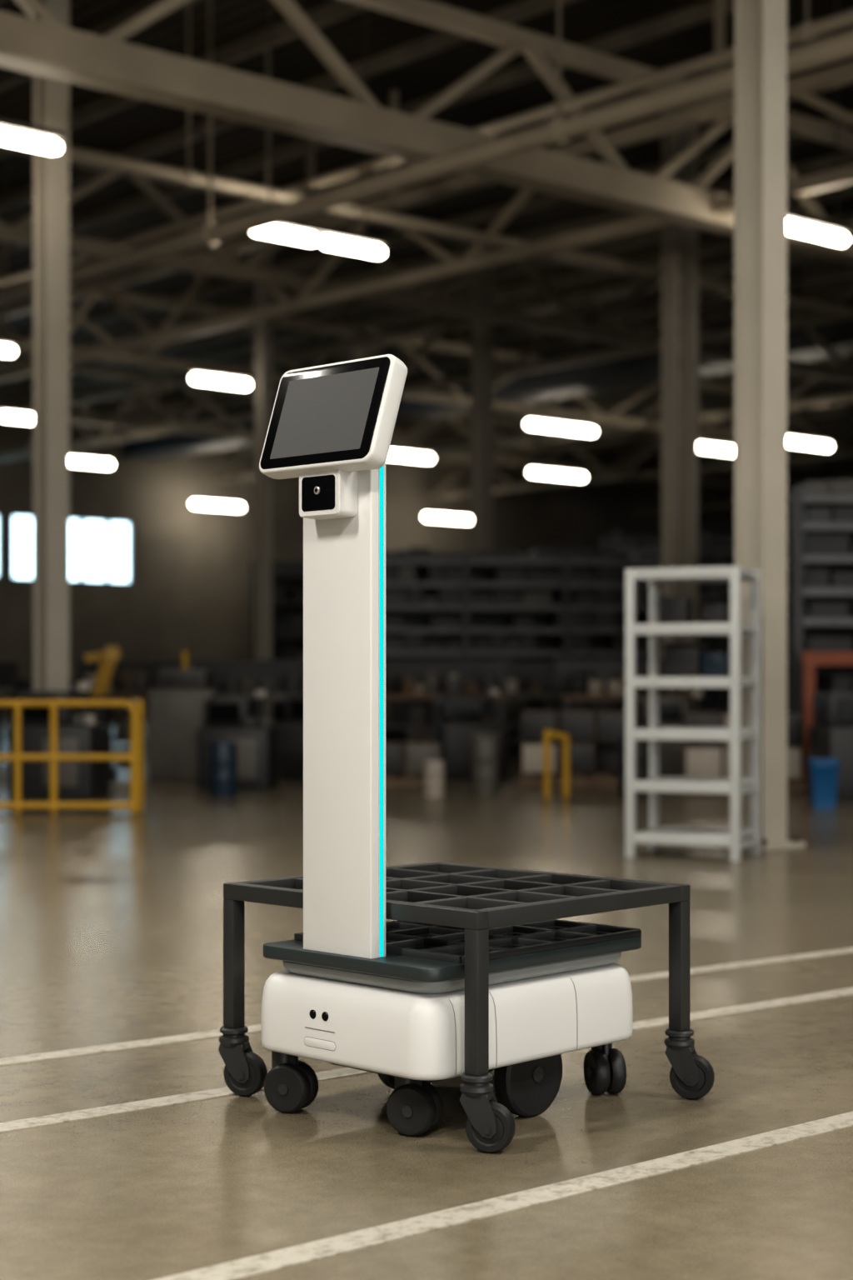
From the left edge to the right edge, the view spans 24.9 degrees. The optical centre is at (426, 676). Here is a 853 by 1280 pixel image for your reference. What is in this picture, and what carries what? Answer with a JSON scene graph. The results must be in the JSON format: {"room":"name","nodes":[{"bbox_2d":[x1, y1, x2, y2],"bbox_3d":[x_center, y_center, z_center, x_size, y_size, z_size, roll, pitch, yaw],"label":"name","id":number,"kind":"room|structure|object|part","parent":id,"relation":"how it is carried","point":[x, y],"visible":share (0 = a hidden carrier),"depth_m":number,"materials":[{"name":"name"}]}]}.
{"room":"warehouse","nodes":[
{"label":"warehouse","id":0,"kind":"room"},
{"bbox_2d":[0,386,843,716],"bbox_3d":[-10.065,-2.500,37.214,66.000,6.600,0.205,0,0,-41],"label":"wall","id":1,"kind":"structure","parent":0,"point":[191,590],"depth_m":41.79,"materials":[{"name":"paint"}]},
{"bbox_2d":[0,512,2,579],"bbox_3d":[-8.768,-2.600,38.299,0.780,1.340,0.080,0,0,-41],"label":"frame","id":2,"kind":"object","parent":1,"relation":"attached to","point":[1,513],"visible":1,"depth_m":38.51,"materials":[{"name":"white"}]},
{"bbox_2d":[10,513,32,580],"bbox_3d":[-8.115,-2.600,38.873,0.640,1.340,0.080,0,0,-41],"label":"window","id":3,"kind":"structure","parent":1,"relation":"attached to","point":[12,515],"depth_m":38.67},
{"bbox_2d":[13,516,32,578],"bbox_3d":[-8.148,-2.600,38.911,0.640,1.340,0.020,0,0,-41],"label":"pane","id":4,"kind":"object","parent":1,"relation":"attached to","point":[22,526],"visible":0.64,"depth_m":38.91,"materials":[{"name":"white glass"}]},
{"bbox_2d":[69,520,128,581],"bbox_3d":[-6.897,-2.600,40.010,1.850,1.340,0.021,0,0,-41],"label":"pane","id":5,"kind":"object","parent":1,"relation":"attached to","point":[94,532],"visible":0.64,"depth_m":40.07,"materials":[{"name":"white glass"}]},
{"bbox_2d":[69,516,134,584],"bbox_3d":[-6.864,-2.600,39.972,1.850,1.340,0.080,0,0,-41],"label":"frame","id":6,"kind":"object","parent":1,"relation":"attached to","point":[131,523],"visible":0.71,"depth_m":40.14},
{"bbox_2d":[0,715,852,1279],"bbox_3d":[5.676,0.874,19.296,66.400,0.152,47.900,0,0,-41],"label":"floor","id":7,"kind":"structure","parent":0,"point":[112,920],"depth_m":3.75,"materials":[{"name":"concrete"}]},
{"bbox_2d":[0,662,17,754],"bbox_3d":[-4.900,0.325,20.000,1.195,0.950,0.600,0,0,4],"label":"workbench","id":8,"kind":"object","parent":7,"relation":"on","point":[8,671],"visible":0.71,"depth_m":20.23,"materials":[{"name":"metal"}]},
{"bbox_2d":[15,679,78,699],"bbox_3d":[-4.300,0.414,22.500,0.840,0.762,0.700,0,0,4],"label":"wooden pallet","id":9,"kind":"object","parent":7,"relation":"on","point":[22,684],"visible":0.05,"depth_m":22.19,"materials":[{"name":"brown wood"}]},
{"bbox_2d":[32,0,69,690],"bbox_3d":[-2.716,-2.495,13.986,0.310,6.590,0.310,0,0,-41],"label":"steel column","id":10,"kind":"structure","parent":7,"relation":"on","point":[50,172],"depth_m":13.94,"materials":[{"name":"beige metal"}]},
{"bbox_2d":[30,682,81,693],"bbox_3d":[-3.201,0.424,16.895,0.543,0.753,0.476,0,0,11],"label":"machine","id":11,"kind":"object","parent":7,"relation":"on","point":[74,684],"visible":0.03,"depth_m":16.79,"materials":[{"name":"black metal"}]},
{"bbox_2d":[8,680,109,799],"bbox_3d":[-2.450,0.412,12.895,0.560,0.776,0.490,0,0,6],"label":"machine","id":12,"kind":"object","parent":7,"relation":"on","point":[78,732],"visible":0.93,"depth_m":12.68,"materials":[{"name":"grey metal"}]},
{"bbox_2d":[0,698,144,814],"bbox_3d":[-2.541,0.468,11.749,1.759,0.667,1.040,0,0,0],"label":"safety railing","id":13,"kind":"object","parent":7,"relation":"on","point":[136,757],"visible":1,"depth_m":11.23,"materials":[{"name":"yellow metal"}]},
{"bbox_2d":[80,645,120,778],"bbox_3d":[-2.598,0.278,15.301,0.325,1.045,0.320,0,0,-17],"label":"robot","id":14,"kind":"object","parent":7,"relation":"on","point":[109,657],"visible":0.59,"depth_m":15.24},
{"bbox_2d":[78,661,189,740],"bbox_3d":[-3.000,0.325,19.400,1.135,0.950,0.600,0,0,3],"label":"workbench","id":15,"kind":"object","parent":7,"relation":"on","point":[130,679],"visible":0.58,"depth_m":19.40,"materials":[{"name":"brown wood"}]},
{"bbox_2d":[110,687,159,725],"bbox_3d":[-3.900,0.325,25.200,1.352,0.950,0.600,0,0,2],"label":"workbench","id":16,"kind":"object","parent":7,"relation":"on","point":[116,713],"visible":0.08,"depth_m":25.10,"materials":[{"name":"metal"}]},
{"bbox_2d":[149,650,219,779],"bbox_3d":[-1.900,0.300,15.200,0.500,1.000,0.500,0,0,0],"label":"machine","id":17,"kind":"object","parent":7,"relation":"on","point":[176,709],"visible":0.9,"depth_m":14.95,"materials":[{"name":"grey metal"}]},
{"bbox_2d":[210,741,237,796],"bbox_3d":[-1.360,0.620,12.950,0.187,0.360,0.187,0,0,0],"label":"drum","id":18,"kind":"object","parent":7,"relation":"on","point":[223,759],"visible":1,"depth_m":12.87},
{"bbox_2d":[197,688,279,789],"bbox_3d":[-1.351,0.443,13.895,0.515,0.714,0.451,0,0,7],"label":"machine","id":19,"kind":"object","parent":7,"relation":"on","point":[225,719],"visible":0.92,"depth_m":13.71,"materials":[{"name":"grey metal"}]},
{"bbox_2d":[191,660,303,749],"bbox_3d":[-1.500,0.325,16.900,1.185,0.950,0.600,0,0,1],"label":"workbench","id":20,"kind":"object","parent":7,"relation":"on","point":[233,678],"visible":0.53,"depth_m":17.16,"materials":[{"name":"metal"}]},
{"bbox_2d":[255,205,272,725],"bbox_3d":[-1.966,-2.495,23.298,0.270,6.590,0.270,0,0,-41],"label":"steel column","id":21,"kind":"structure","parent":7,"relation":"on","point":[263,297],"depth_m":23.26,"materials":[{"name":"beige metal"}]},
{"bbox_2d":[250,560,303,720],"bbox_3d":[-1.400,-0.650,35.002,3.470,2.900,1.075,0,0,-10],"label":"storage rack","id":22,"kind":"object","parent":7,"relation":"on","point":[287,577],"visible":0.15,"depth_m":35.16,"materials":[{"name":"grey metal"}]},
{"bbox_2d":[255,689,303,740],"bbox_3d":[-1.100,0.325,19.400,1.246,0.950,0.600,0,0,-4],"label":"workbench","id":23,"kind":"object","parent":7,"relation":"on","point":[275,691],"visible":0.02,"depth_m":19.09,"materials":[{"name":"metal"}]},
{"bbox_2d":[280,695,303,779],"bbox_3d":[-0.851,0.439,15.195,0.521,0.722,0.456,0,0,9],"label":"machine","id":24,"kind":"object","parent":7,"relation":"on","point":[292,731],"visible":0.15,"depth_m":15.01,"materials":[{"name":"grey metal"}]},
{"bbox_2d":[345,336,362,359],"bbox_3d":[-1.222,-2.495,32.603,0.320,6.590,0.320,0,0,-41],"label":"steel column","id":25,"kind":"structure","parent":7,"relation":"on","point":[349,353],"depth_m":32.56,"materials":[{"name":"beige metal"}]},
{"bbox_2d":[385,741,440,788],"bbox_3d":[-0.300,0.639,14.100,0.840,0.312,0.700,0,0,-1],"label":"wooden pallet","id":26,"kind":"object","parent":7,"relation":"on","point":[415,752],"visible":0.36,"depth_m":13.78,"materials":[{"name":"brown wood"}]},
{"bbox_2d":[423,760,444,797],"bbox_3d":[0.050,0.680,12.900,0.146,0.240,0.146,0,0,0],"label":"drum","id":27,"kind":"object","parent":7,"relation":"on","point":[433,770],"visible":1,"depth_m":12.84,"materials":[{"name":"plastic"}]},
{"bbox_2d":[385,660,507,749],"bbox_3d":[0.100,0.325,17.000,1.204,0.950,0.600,0,0,4],"label":"workbench","id":28,"kind":"object","parent":7,"relation":"on","point":[417,679],"visible":0.69,"depth_m":17.17,"materials":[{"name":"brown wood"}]},
{"bbox_2d":[259,354,641,1136],"bbox_3d":[0.038,0.122,3.603,0.468,1.356,0.662,0,0,44],"label":"robot","id":29,"kind":"object","parent":7,"relation":"on","point":[358,989],"visible":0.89,"depth_m":3.40,"materials":[{"name":"white plastic"}]},
{"bbox_3d":[-0.189,0.643,3.429,0.084,0.034,0.003,0,0,44],"label":"handle","id":30,"kind":"part","parent":29,"relation":"part of","materials":[{"name":"white plastic"}]},
{"bbox_3d":[-0.180,-0.461,3.396,0.281,0.180,0.060,0,0,44],"label":"tablet glass","id":31,"kind":"part","parent":29,"relation":"part of","materials":[{"name":"black glass"}]},
{"bbox_2d":[263,919,641,982],"bbox_3d":[0.054,0.496,3.602,0.444,0.036,0.593,0,0,44],"label":"tray","id":32,"kind":"object","parent":29,"relation":"on","point":[410,952],"depth_m":3.46,"materials":[{"name":"black plastic"}]},
{"bbox_2d":[218,861,714,1152],"bbox_3d":[0.072,0.598,3.678,0.724,0.405,0.640,0,0,44],"label":"cart","id":33,"kind":"object","parent":7,"relation":"on","point":[477,899],"visible":0.79,"depth_m":3.64,"materials":[{"name":"metal"}]},
{"bbox_3d":[-0.369,0.547,3.699,0.030,0.245,0.030,0,0,44],"label":"leg","id":34,"kind":"part","parent":33,"relation":"part of","materials":[{"name":"black metal"}]},
{"bbox_3d":[0.056,0.410,3.685,0.660,0.030,0.600,0,0,44],"label":"frame","id":35,"kind":"part","parent":33,"relation":"part of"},
{"bbox_3d":[0.085,0.547,3.261,0.030,0.245,0.030,0,0,44],"label":"leg","id":36,"kind":"part","parent":33,"relation":"part of","materials":[{"name":"black metal"}]},
{"bbox_3d":[0.481,0.547,3.671,0.030,0.245,0.030,0,0,44],"label":"leg","id":37,"kind":"part","parent":33,"relation":"part of","materials":[{"name":"black metal"}]},
{"bbox_2d":[434,687,508,779],"bbox_3d":[0.351,0.442,15.295,0.516,0.715,0.452,0,0,-11],"label":"machine","id":38,"kind":"object","parent":7,"relation":"on","point":[462,719],"visible":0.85,"depth_m":15.12,"materials":[{"name":"grey metal"}]},
{"bbox_2d":[471,245,493,551],"bbox_3d":[0.739,-2.495,25.674,0.320,6.590,0.320,0,0,-41],"label":"steel column","id":39,"kind":"structure","parent":7,"relation":"on","point":[482,281],"depth_m":25.63,"materials":[{"name":"beige metal"}]},
{"bbox_2d":[471,737,499,794],"bbox_3d":[0.400,0.610,13.200,0.187,0.380,0.187,0,0,0],"label":"drum","id":40,"kind":"object","parent":7,"relation":"on","point":[485,756],"visible":1,"depth_m":13.12,"materials":[{"name":"grey metal"}]},
{"bbox_2d":[425,661,552,742],"bbox_3d":[0.600,0.325,18.900,1.247,0.950,0.600,0,0,2],"label":"workbench","id":41,"kind":"object","parent":7,"relation":"on","point":[525,679],"visible":0.33,"depth_m":19.03,"materials":[{"name":"metal"}]},
{"bbox_2d":[385,547,661,747],"bbox_3d":[0.950,-0.304,21.503,3.370,2.207,0.875,0,0,-4],"label":"storage rack","id":42,"kind":"object","parent":7,"relation":"on","point":[539,605],"visible":0.56,"depth_m":21.16,"materials":[{"name":"grey metal"}]},
{"bbox_2d":[543,729,569,798],"bbox_3d":[0.855,0.575,12.725,0.187,0.458,0.048,0,0,-21],"label":"barrier","id":43,"kind":"object","parent":7,"relation":"on","point":[547,734],"visible":1,"depth_m":12.70,"materials":[{"name":"yellow metal"}]},
{"bbox_2d":[518,710,624,787],"bbox_3d":[1.100,0.526,14.200,0.840,0.538,0.700,0,0,4],"label":"machine","id":44,"kind":"object","parent":7,"relation":"on","point":[590,763],"visible":0.8,"depth_m":13.88,"materials":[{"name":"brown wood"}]},
{"bbox_2d":[540,680,618,743],"bbox_3d":[1.600,0.414,20.200,0.840,0.762,0.700,0,0,7],"label":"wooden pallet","id":45,"kind":"object","parent":7,"relation":"on","point":[595,706],"visible":0.12,"depth_m":19.88,"materials":[{"name":"brown wood"}]},
{"bbox_2d":[554,660,689,767],"bbox_3d":[1.700,0.325,16.900,1.103,0.950,0.600,0,0,-4],"label":"workbench","id":46,"kind":"object","parent":7,"relation":"on","point":[586,680],"visible":0.47,"depth_m":17.10,"materials":[{"name":"brown wood"}]},
{"bbox_2d":[618,739,649,797],"bbox_3d":[1.380,0.610,12.900,0.208,0.380,0.208,0,0,0],"label":"drum","id":47,"kind":"object","parent":7,"relation":"on","point":[642,757],"visible":0.63,"depth_m":12.83,"materials":[{"name":"grey metal"}]},
{"bbox_2d":[601,530,734,712],"bbox_3d":[6.300,-0.700,30.003,7.070,3.000,1.075,0,0,-6],"label":"storage rack","id":48,"kind":"object","parent":7,"relation":"on","point":[710,547],"visible":0.11,"depth_m":30.09,"materials":[{"name":"grey metal"}]},
{"bbox_2d":[636,689,703,779],"bbox_3d":[1.900,0.447,14.895,0.510,0.706,0.447,0,0,-5],"label":"machine","id":49,"kind":"object","parent":7,"relation":"on","point":[672,709],"visible":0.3,"depth_m":14.74,"materials":[{"name":"grey metal"}]},
{"bbox_2d":[661,65,679,694],"bbox_3d":[2.325,-2.495,18.415,0.240,6.590,0.240,0,0,-41],"label":"steel column","id":50,"kind":"structure","parent":7,"relation":"on","point":[670,142],"depth_m":18.39,"materials":[{"name":"beige metal"}]},
{"bbox_2d":[629,554,724,714],"bbox_3d":[2.200,-0.450,27.402,3.870,2.500,1.075,0,0,-4],"label":"storage rack","id":51,"kind":"object","parent":7,"relation":"on","point":[704,597],"visible":0.05,"depth_m":27.09,"materials":[{"name":"grey metal"}]},
{"bbox_2d":[680,103,698,712],"bbox_3d":[2.564,-2.495,18.824,0.240,6.590,0.240,0,0,-41],"label":"steel column","id":52,"kind":"structure","parent":7,"relation":"on","point":[689,171],"depth_m":18.79,"materials":[{"name":"beige metal"}]},
{"bbox_2d":[625,565,761,860],"bbox_3d":[1.197,0.160,8.660,0.518,1.280,0.396,0,0,24],"label":"shelving rack","id":53,"kind":"object","parent":7,"relation":"on","point":[677,612],"visible":1,"depth_m":8.57,"materials":[{"name":"white metal"}]},
{"bbox_2d":[680,712,806,794],"bbox_3d":[2.200,0.526,13.500,0.840,0.538,0.700,0,0,7],"label":"machine","id":54,"kind":"object","parent":7,"relation":"on","point":[702,758],"visible":0.51,"depth_m":13.19,"materials":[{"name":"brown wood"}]},
{"bbox_2d":[725,0,805,850],"bbox_3d":[1.574,-2.495,9.103,0.295,6.590,0.295,0,0,-41],"label":"steel column","id":55,"kind":"structure","parent":7,"relation":"on","point":[760,26],"depth_m":9.05,"materials":[{"name":"beige metal"}]},
{"bbox_2d":[787,479,852,748],"bbox_3d":[4.200,-0.330,14.602,3.070,2.260,0.875,0,0,-2],"label":"storage rack","id":56,"kind":"object","parent":7,"relation":"on","point":[820,513],"visible":0.65,"depth_m":14.23,"materials":[{"name":"grey metal"}]},
{"bbox_2d":[806,758,839,808],"bbox_3d":[2.420,0.650,11.800,0.182,0.300,0.172,0,0,0],"label":"waste bin","id":57,"kind":"object","parent":7,"relation":"on","point":[822,772],"visible":1,"depth_m":11.73,"materials":[{"name":"blue plastic"}]},
{"bbox_2d":[801,651,852,787],"bbox_3d":[4.200,0.307,13.950,3.000,0.975,0.060,0,0,-2],"label":"guard rail","id":58,"kind":"object","parent":7,"relation":"on","point":[810,660],"visible":0.63,"depth_m":13.87,"materials":[{"name":"metal"}]},
{"bbox_2d":[809,690,852,800],"bbox_3d":[2.850,0.412,12.695,0.560,0.776,0.490,0,0,-6],"label":"machine","id":59,"kind":"object","parent":7,"relation":"on","point":[832,736],"visible":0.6,"depth_m":12.52,"materials":[{"name":"grey metal"}]},
{"bbox_2d":[0,0,852,479],"bbox_3d":[5.676,-5.875,19.296,66.400,0.150,47.900,0,0,-41],"label":"ceiling","id":60,"kind":"structure","parent":0,"point":[294,62],"depth_m":21.11,"materials":[{"name":"beige metal"}]},
{"bbox_2d":[6,155,8,224],"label":"ceiling light","id":61,"kind":"object","parent":60,"relation":"hanging from","point":[7,155],"depth_m":21.36,"materials":[{"name":"black metal"}]},
{"bbox_2d":[6,243,8,274],"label":"ceiling light","id":62,"kind":"object","parent":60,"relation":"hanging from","point":[7,243],"depth_m":21.36,"materials":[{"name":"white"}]},
{"bbox_2d":[0,303,18,356],"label":"ceiling light","id":63,"kind":"object","parent":60,"relation":"hanging from","point":[7,348],"depth_m":21.33,"materials":[{"name":"white plastic"}]},
{"bbox_2d":[0,319,32,423],"bbox_3d":[-5.650,-4.669,26.900,0.665,2.262,0.124,0,0,-41],"label":"ceiling light","id":64,"kind":"object","parent":60,"relation":"hanging from","point":[9,414],"visible":0.45,"depth_m":26.79,"materials":[{"name":"white plastic"}]},
{"bbox_2d":[0,0,65,154],"bbox_3d":[-2.910,-4.675,12.810,1.140,2.250,0.100,0,0,-41],"label":"ceiling light","id":65,"kind":"object","parent":60,"relation":"hanging from","point":[12,133],"visible":1,"depth_m":12.99,"materials":[{"name":"white plastic"}]},
{"bbox_2d":[69,425,114,468],"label":"ceiling light","id":66,"kind":"object","parent":60,"relation":"hanging from","point":[104,462],"depth_m":32.54,"materials":[{"name":"white plastic"}]},
{"bbox_2d":[104,377,105,416],"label":"ceiling light","id":67,"kind":"object","parent":60,"relation":"hanging from","point":[104,377],"depth_m":32.74,"materials":[{"name":"black metal"}]},
{"bbox_2d":[190,405,244,510],"bbox_3d":[-4.400,-4.663,40.700,1.330,2.275,0.149,0,0,-41],"label":"ceiling light","id":68,"kind":"object","parent":60,"relation":"hanging from","point":[199,502],"visible":0.96,"depth_m":40.62,"materials":[{"name":"white plastic"}]},
{"bbox_2d":[188,197,252,389],"bbox_3d":[-2.510,-4.670,23.600,0.893,2.259,0.118,0,0,-41],"label":"ceiling light","id":69,"kind":"object","parent":60,"relation":"hanging from","point":[200,376],"visible":0.96,"depth_m":23.54,"materials":[{"name":"white plastic"}]},
{"bbox_2d":[251,0,388,258],"bbox_3d":[-0.888,-4.674,15.970,1.425,2.252,0.105,0,0,-41],"label":"ceiling light","id":70,"kind":"object","parent":60,"relation":"hanging from","point":[291,231],"visible":0.73,"depth_m":15.98,"materials":[{"name":"white plastic"}]},
{"bbox_2d":[387,324,434,462],"bbox_3d":[-0.313,-4.667,31.600,1.112,2.266,0.133,0,0,-41],"label":"ceiling light","id":71,"kind":"object","parent":60,"relation":"hanging from","point":[399,453],"visible":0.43,"depth_m":31.61,"materials":[{"name":"white plastic"}]},
{"bbox_2d":[0,0,852,479],"bbox_3d":[8.753,-5.730,28.521,46.860,0.140,37.301,0,0,-41],"label":"ceiling purlins","id":72,"kind":"structure","parent":60,"relation":"attached to","point":[333,12],"depth_m":24.84,"materials":[{"name":"paint"}]},
{"bbox_2d":[0,0,852,264],"bbox_3d":[9.899,-4.787,22.806,53.023,2.025,0.251,0,0,-41],"label":"roof truss","id":73,"kind":"object","parent":60,"relation":"attached to","point":[39,45],"visible":0.71,"depth_m":13.87,"materials":[{"name":"metal"}]},
{"bbox_2d":[0,61,852,381],"bbox_3d":[-1.238,-4.821,20.198,0.115,1.958,36.018,0,0,-41],"label":"roof truss","id":74,"kind":"object","parent":60,"relation":"attached to","point":[802,87],"visible":0.73,"depth_m":18.67,"materials":[{"name":"metal"}]},
{"bbox_2d":[0,0,852,305],"bbox_3d":[-3.086,-4.655,17.255,0.181,2.290,36.000,0,0,-41],"label":"ceiling pipe","id":75,"kind":"object","parent":60,"relation":"hanging from","point":[559,130],"visible":0.96,"depth_m":13.34,"materials":[{"name":"metal"}]},
{"bbox_2d":[0,137,852,383],"bbox_3d":[6.204,-4.940,27.014,53.022,1.720,0.143,0,0,-41],"label":"roof truss","id":76,"kind":"object","parent":60,"relation":"attached to","point":[18,233],"visible":0.48,"depth_m":21.25,"materials":[{"name":"metal"}]},
{"bbox_2d":[0,249,852,462],"bbox_3d":[2.969,-4.921,23.893,0.115,1.758,36.018,0,0,-41],"label":"roof truss","id":77,"kind":"object","parent":60,"relation":"attached to","point":[726,270],"visible":0.55,"depth_m":26.81,"materials":[{"name":"metal"}]},
{"bbox_2d":[0,249,852,454],"bbox_3d":[2.509,-4.968,31.222,53.018,1.665,0.135,0,0,-41],"label":"roof truss","id":78,"kind":"object","parent":60,"relation":"attached to","point":[144,358],"visible":0.44,"depth_m":28.72,"materials":[{"name":"metal"}]},
{"bbox_2d":[0,0,852,285],"bbox_3d":[-2.087,-5.022,18.133,0.118,1.556,36.000,0,0,-41],"label":"ceiling pipe","id":79,"kind":"object","parent":60,"relation":"hanging from","point":[807,30],"visible":0.71,"depth_m":14.89,"materials":[{"name":"metal"}]},
{"bbox_2d":[0,355,852,494],"bbox_3d":[-1.187,-4.968,35.429,53.018,1.665,0.135,0,0,-41],"label":"roof truss","id":80,"kind":"object","parent":60,"relation":"attached to","point":[93,418],"visible":0.43,"depth_m":35.94,"materials":[{"name":"metal"}]},
{"bbox_2d":[0,0,852,316],"bbox_3d":[8.191,-4.919,24.767,51.000,1.762,0.126,0,0,-41],"label":"ceiling pipe","id":81,"kind":"object","parent":60,"relation":"hanging from","point":[188,176],"visible":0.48,"depth_m":17.06,"materials":[{"name":"metal"}]},
{"bbox_2d":[422,424,471,523],"bbox_3d":[0.493,-4.661,44.000,1.472,2.278,0.155,0,0,-41],"label":"ceiling light","id":82,"kind":"object","parent":60,"relation":"hanging from","point":[430,515],"visible":0.85,"depth_m":43.85,"materials":[{"name":"white plastic"}]},
{"bbox_2d":[121,264,852,459],"bbox_3d":[5.233,-5.150,27.226,0.800,1.300,34.000,0,0,-41],"label":"ventilation duct","id":83,"kind":"object","parent":60,"relation":"hanging from","point":[645,369],"visible":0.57,"depth_m":30.31,"materials":[{"name":"grey metal"}]},
{"bbox_2d":[218,355,852,483],"bbox_3d":[7.470,-4.971,27.860,0.115,1.658,36.033,0,0,-41],"label":"roof truss","id":84,"kind":"object","parent":60,"relation":"attached to","point":[518,439],"visible":0.22,"depth_m":33.03,"materials":[{"name":"metal"}]},
{"bbox_2d":[527,350,587,480],"bbox_3d":[2.335,-4.665,34.500,1.425,2.269,0.138,0,0,-41],"label":"ceiling light","id":85,"kind":"object","parent":60,"relation":"hanging from","point":[535,471],"visible":0.91,"depth_m":34.43,"materials":[{"name":"white plastic"}]},
{"bbox_2d":[524,282,598,435],"bbox_3d":[1.955,-4.668,28.000,1.425,2.263,0.126,0,0,-41],"label":"ceiling light","id":86,"kind":"object","parent":60,"relation":"hanging from","point":[534,422],"visible":0.94,"depth_m":27.93,"materials":[{"name":"white plastic"}]},
{"bbox_2d":[429,409,852,499],"bbox_3d":[11.978,-4.971,31.820,0.115,1.658,36.033,0,0,-41],"label":"roof truss","id":87,"kind":"object","parent":60,"relation":"attached to","point":[563,447],"visible":0.51,"depth_m":41.14,"materials":[{"name":"metal"}]},
{"bbox_2d":[698,307,734,454],"bbox_3d":[4.600,-4.667,30.600,1.092,2.266,0.131,0,0,-41],"label":"ceiling light","id":88,"kind":"object","parent":60,"relation":"hanging from","point":[708,446],"visible":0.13,"depth_m":30.50,"materials":[{"name":"white plastic"}]},
{"bbox_2d":[632,458,852,516],"bbox_3d":[17.237,-4.971,36.440,0.115,1.658,36.033,0,0,-41],"label":"roof truss","id":89,"kind":"object","parent":60,"relation":"attached to","point":[728,504],"visible":0.49,"depth_m":47.92,"materials":[{"name":"metal"}]},
{"bbox_2d":[787,308,833,450],"bbox_3d":[5.880,-4.668,29.900,1.235,2.265,0.130,0,0,-41],"label":"ceiling light","id":90,"kind":"object","parent":60,"relation":"hanging from","point":[794,440],"visible":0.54,"depth_m":29.86,"materials":[{"name":"white plastic"}]},
{"bbox_2d":[787,187,852,245],"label":"ceiling light","id":91,"kind":"object","parent":60,"relation":"hanging from","point":[814,228],"depth_m":15.65,"materials":[{"name":"white plastic"}]}
]}

